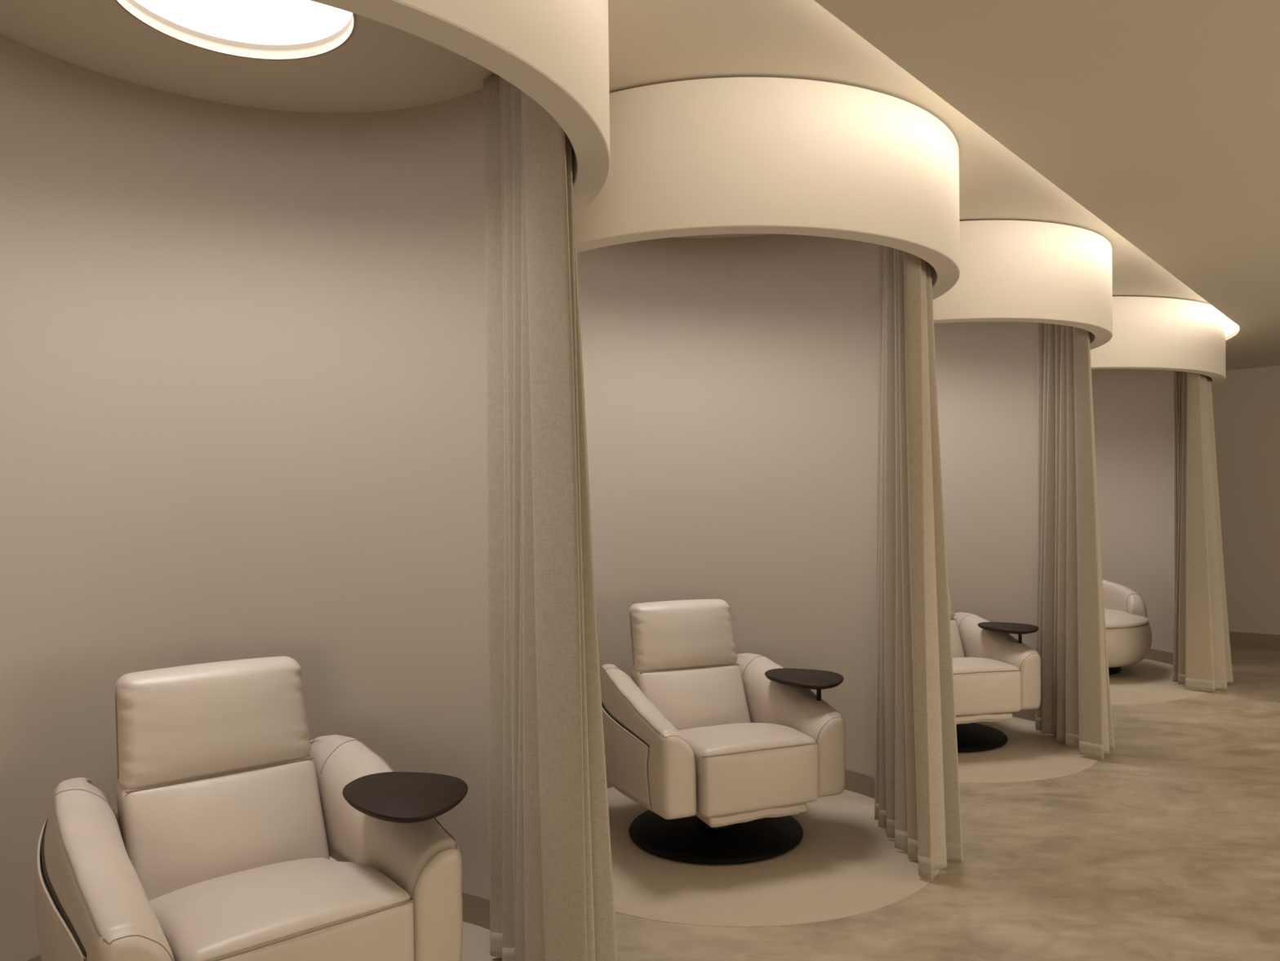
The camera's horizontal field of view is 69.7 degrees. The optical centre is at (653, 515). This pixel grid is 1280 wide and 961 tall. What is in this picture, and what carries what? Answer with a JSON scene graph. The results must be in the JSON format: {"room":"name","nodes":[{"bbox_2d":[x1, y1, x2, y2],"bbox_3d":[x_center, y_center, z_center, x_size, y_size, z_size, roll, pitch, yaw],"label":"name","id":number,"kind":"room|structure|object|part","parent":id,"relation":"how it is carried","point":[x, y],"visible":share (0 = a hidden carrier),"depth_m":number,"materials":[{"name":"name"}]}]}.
{"room":"infusion treatment room","nodes":[
{"label":"infusion treatment room","id":0,"kind":"room"},
{"bbox_2d":[0,33,1173,960],"bbox_3d":[0.039,-0.042,4.790,2.736,2.775,13.650,0,1,41],"label":"wall","id":1,"kind":"structure","parent":0,"point":[242,352],"depth_m":3.17,"materials":[{"name":"paint"}]},
{"bbox_2d":[23,648,1173,960],"bbox_3d":[0.155,1.295,4.740,2.279,0.100,13.633,0,1,43],"label":"baseboard","id":2,"kind":"structure","parent":1,"relation":"attached to","point":[476,908],"depth_m":4.37,"materials":[{"name":"paint"}]},
{"bbox_2d":[0,0,1234,326],"bbox_3d":[0.325,-1.430,4.541,11.888,0.001,12.809,-1,1,0],"label":"ceiling","id":3,"kind":"structure","parent":0,"point":[382,67],"depth_m":2.86,"materials":[{"name":"paint"}]},
{"bbox_2d":[113,0,356,60],"bbox_3d":[-1.135,-1.410,2.489,0.628,0.048,0.628,-1,1,0],"label":"ceiling light","id":4,"kind":"object","parent":3,"relation":"attached to","point":[255,29],"visible":0.92,"depth_m":2.66,"materials":[{"name":"frosted acrylic diffuser"},{"name":"white painted metal"}]},
{"bbox_2d":[134,0,352,44],"bbox_3d":[-1.135,-1.429,2.489,0.620,0.001,0.620,-1,1,0],"label":"diffuser","id":5,"kind":"object","parent":4,"relation":"attached to","point":[264,22],"depth_m":2.64,"materials":[{"name":"white plastic"}]},
{"bbox_2d":[309,0,609,216],"bbox_3d":[-0.810,-1.145,1.982,1.913,0.484,1.023,-1,1,-36],"label":"canopy","id":6,"kind":"object","parent":3,"relation":"hanging from","point":[556,52],"visible":0.86,"depth_m":1.92,"materials":[{"name":"paint"}]},
{"bbox_2d":[483,75,617,960],"bbox_3d":[-0.323,-0.011,2.625,0.271,2.755,0.760,-1,1,-28],"label":"linen curtain","id":7,"kind":"object","parent":3,"relation":"hanging from","point":[552,891],"visible":0.9,"depth_m":2.47,"materials":[{"name":"beige fabric"}]},
{"bbox_2d":[574,76,959,299],"bbox_3d":[0.550,-1.180,3.534,1.913,0.484,1.023,-1,1,-36],"label":"canopy","id":8,"kind":"object","parent":3,"relation":"hanging from","point":[738,154],"visible":0.83,"depth_m":2.99,"materials":[{"name":"paint"}]},
{"bbox_2d":[874,244,963,880],"bbox_3d":[1.075,-0.042,3.775,0.260,2.754,0.820,-1,1,0],"label":"linen curtain","id":9,"kind":"object","parent":3,"relation":"hanging from","point":[917,792],"visible":0.9,"depth_m":3.60,"materials":[{"name":"beige fabric"}]},
{"bbox_2d":[933,219,1112,350],"bbox_3d":[1.899,-1.214,5.060,1.913,0.484,1.023,-1,1,-36],"label":"canopy","id":10,"kind":"object","parent":3,"relation":"hanging from","point":[1011,270],"visible":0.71,"depth_m":4.49,"materials":[{"name":"paint"}]},
{"bbox_2d":[1035,322,1114,759],"bbox_3d":[2.425,-0.075,5.296,0.275,2.754,0.806,-1,1,0],"label":"linen curtain","id":11,"kind":"object","parent":3,"relation":"hanging from","point":[1075,708],"visible":0.82,"depth_m":5.18,"materials":[{"name":"beige fabric"}]},
{"bbox_2d":[1090,295,1226,386],"bbox_3d":[3.526,-1.253,6.800,2.715,0.484,0.996,-1,1,-31],"label":"canopy","id":12,"kind":"object","parent":3,"relation":"hanging from","point":[1149,332],"visible":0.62,"depth_m":6.24,"materials":[{"name":"paint"}]},
{"bbox_2d":[1172,370,1233,690],"bbox_3d":[4.192,-0.117,7.028,0.398,2.755,0.916,0,1,30],"label":"linen curtain","id":13,"kind":"object","parent":3,"relation":"hanging from","point":[1202,651],"visible":0.83,"depth_m":6.79,"materials":[{"name":"beige fabric"}]},
{"bbox_3d":[0.796,-1.378,3.672,7.610,0.097,10.637,-1,1,0],"label":"trim","id":14,"kind":"structure","parent":3,"relation":"attached to","visible":0},
{"bbox_2d":[1225,323,1239,337],"bbox_3d":[1.088,-1.374,3.218,1.703,0.081,12.604,0,1,32],"label":"light","id":15,"kind":"object","parent":14,"relation":"attached to","point":[1233,328],"visible":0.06,"depth_m":7.24,"materials":[{"name":"white"}]},
{"bbox_2d":[460,641,1279,960],"bbox_3d":[2.055,1.400,3.051,8.345,0.122,13.850,0,1,41],"label":"floor","id":16,"kind":"structure","parent":0,"point":[1166,846],"depth_m":3.51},
{"bbox_2d":[34,655,467,960],"bbox_3d":[-1.045,0.904,2.403,0.926,0.956,0.947,-1,1,-39],"label":"swivel armchair","id":17,"kind":"object","parent":16,"relation":"on","point":[233,833],"visible":1,"depth_m":2.38,"materials":[{"name":"beige leather"}]},
{"bbox_3d":[-1.333,0.963,2.196,0.198,0.529,0.899,-1,1,-39],"label":"arm","id":18,"kind":"part","parent":17,"relation":"part of","materials":[{"name":"beige leather"}]},
{"bbox_3d":[-1.189,0.878,2.559,0.503,0.334,0.265,-1,1,-39],"label":"backrest","id":19,"kind":"part","parent":17,"relation":"part of","materials":[{"name":"beige leather"}]},
{"bbox_2d":[148,848,410,960],"bbox_3d":[-0.978,0.950,2.305,0.505,0.150,0.678,-1,1,-39],"label":"seat cushion","id":20,"kind":"object","parent":17,"relation":"on","point":[207,904],"depth_m":2.15,"materials":[{"name":"beige leather"}]},
{"bbox_3d":[-0.801,1.038,2.093,0.501,0.238,0.150,-1,1,-39],"label":"panel","id":21,"kind":"part","parent":17,"relation":"part of","materials":[{"name":"beige leather"}]},
{"bbox_3d":[-0.803,0.951,2.633,0.198,0.529,0.899,-1,1,-39],"label":"arm","id":22,"kind":"part","parent":17,"relation":"part of","materials":[{"name":"beige leather"}]},
{"bbox_2d":[342,771,467,822],"bbox_3d":[-0.652,0.798,2.377,0.337,0.164,0.383,-1,1,0],"label":"tray","id":23,"kind":"object","parent":17,"relation":"on","point":[389,797],"depth_m":2.37,"materials":[{"name":"brown wood"}]},
{"bbox_2d":[600,599,845,864],"bbox_3d":[0.285,0.870,3.944,0.979,0.956,0.943,-1,1,-22],"label":"swivel armchair","id":24,"kind":"object","parent":16,"relation":"on","point":[720,745],"visible":0.96,"depth_m":3.73,"materials":[{"name":"beige leather"}]},
{"bbox_3d":[-0.077,0.929,3.825,0.198,0.529,0.899,-1,1,-22],"label":"arm","id":25,"kind":"part","parent":24,"relation":"part of","materials":[{"name":"beige leather"}]},
{"bbox_3d":[0.172,0.843,4.126,0.503,0.334,0.265,-1,1,-22],"label":"backrest","id":26,"kind":"part","parent":24,"relation":"part of","materials":[{"name":"beige leather"}]},
{"bbox_3d":[0.263,1.327,3.916,0.740,0.043,0.740,-1,1,-22],"label":"plate","id":27,"kind":"part","parent":24,"relation":"part of","materials":[{"name":"black metal"}]},
{"bbox_2d":[678,721,815,776],"bbox_3d":[0.294,0.917,3.819,0.505,0.150,0.678,-1,1,-22],"label":"seat cushion","id":28,"kind":"object","parent":24,"relation":"on","point":[720,748],"depth_m":3.54,"materials":[{"name":"beige leather"}]},
{"bbox_3d":[0.397,1.007,3.563,0.501,0.238,0.150,-1,1,-22],"label":"panel","id":29,"kind":"part","parent":24,"relation":"part of","materials":[{"name":"beige leather"}]},
{"bbox_3d":[0.562,0.918,4.078,0.198,0.529,0.899,-1,1,-22],"label":"arm","id":30,"kind":"part","parent":24,"relation":"part of","materials":[{"name":"beige leather"}]},
{"bbox_2d":[764,667,844,700],"bbox_3d":[0.645,0.765,3.910,0.324,0.164,0.406,-1,1,0],"label":"tray","id":31,"kind":"object","parent":24,"relation":"on","point":[782,683],"depth_m":3.92,"materials":[{"name":"brown wood"}]},
{"bbox_2d":[947,577,1040,751],"bbox_3d":[1.738,0.835,5.489,0.979,0.956,0.943,-1,1,-12],"label":"swivel armchair","id":32,"kind":"object","parent":16,"relation":"on","point":[996,674],"visible":0.38,"depth_m":5.14,"materials":[{"name":"beige leather"}]},
{"bbox_3d":[1.657,0.807,5.686,0.503,0.334,0.265,-1,1,-12],"label":"backrest","id":33,"kind":"part","parent":32,"relation":"part of","materials":[{"name":"beige leather"}]},
{"bbox_3d":[1.711,1.292,5.465,0.740,0.043,0.740,-1,1,-12],"label":"plate","id":34,"kind":"part","parent":32,"relation":"part of","materials":[{"name":"black metal"}]},
{"bbox_2d":[952,657,1018,675],"bbox_3d":[1.727,0.882,5.364,0.505,0.150,0.678,-1,1,-12],"label":"seat cushion","id":35,"kind":"object","parent":32,"relation":"on","point":[961,665],"depth_m":5.08,"materials":[{"name":"beige leather"}]},
{"bbox_3d":[1.785,0.972,5.095,0.501,0.238,0.150,-1,1,-12],"label":"panel","id":36,"kind":"part","parent":32,"relation":"part of","materials":[{"name":"beige leather"}]},
{"bbox_3d":[2.033,0.883,5.574,0.198,0.529,0.899,-1,1,-12],"label":"arm","id":37,"kind":"part","parent":32,"relation":"part of","materials":[{"name":"beige leather"}]},
{"bbox_2d":[977,622,1039,643],"bbox_3d":[2.094,0.730,5.397,0.313,0.164,0.417,-1,1,0],"label":"tray","id":38,"kind":"object","parent":32,"relation":"on","point":[988,632],"depth_m":5.41,"materials":[{"name":"brown wood"}]},
{"bbox_2d":[1102,579,1151,675],"bbox_3d":[3.451,0.884,7.681,1.261,0.768,1.261,-1,1,16],"label":"tub chair","id":39,"kind":"object","parent":16,"relation":"on","point":[1128,628],"visible":0.31,"depth_m":7.21,"materials":[{"name":"beige leather"}]},
{"bbox_3d":[3.456,1.230,7.685,0.820,0.076,0.820,-1,1,0],"label":"plate","id":40,"kind":"part","parent":39,"relation":"part of","materials":[{"name":"black metal"}]},
{"bbox_3d":[3.410,0.662,7.773,1.230,0.325,1.027,-1,1,-22],"label":"backrest","id":41,"kind":"part","parent":39,"relation":"part of","materials":[{"name":"beige leather"}]},
{"bbox_2d":[1104,608,1149,628],"bbox_3d":[3.450,0.824,7.680,1.218,0.076,1.218,-1,1,0],"label":"seat cushion","id":42,"kind":"object","parent":39,"relation":"on","point":[1115,618],"depth_m":7.29,"materials":[{"name":"beige leather"}]},
{"bbox_2d":[813,0,1279,370],"bbox_3d":[2.580,-1.326,2.530,6.756,0.030,13.750,0,1,41],"label":"ceiling","id":43,"kind":"structure","parent":0,"point":[1160,118],"depth_m":2.92,"materials":[{"name":"paint"}]},
{"bbox_2d":[1211,365,1279,635],"bbox_3d":[7.311,-0.111,7.566,6.200,2.670,0.120,0,1,41],"label":"wall","id":44,"kind":"structure","parent":0,"point":[1246,404],"depth_m":8.86,"materials":[{"name":"paint"}]},
{"bbox_2d":[1229,631,1279,645],"bbox_3d":[7.285,1.175,7.532,6.200,0.100,0.010,0,1,41],"label":"baseboard","id":45,"kind":"structure","parent":44,"relation":"attached to","point":[1237,637],"depth_m":8.84,"materials":[{"name":"paint"}]}
]}

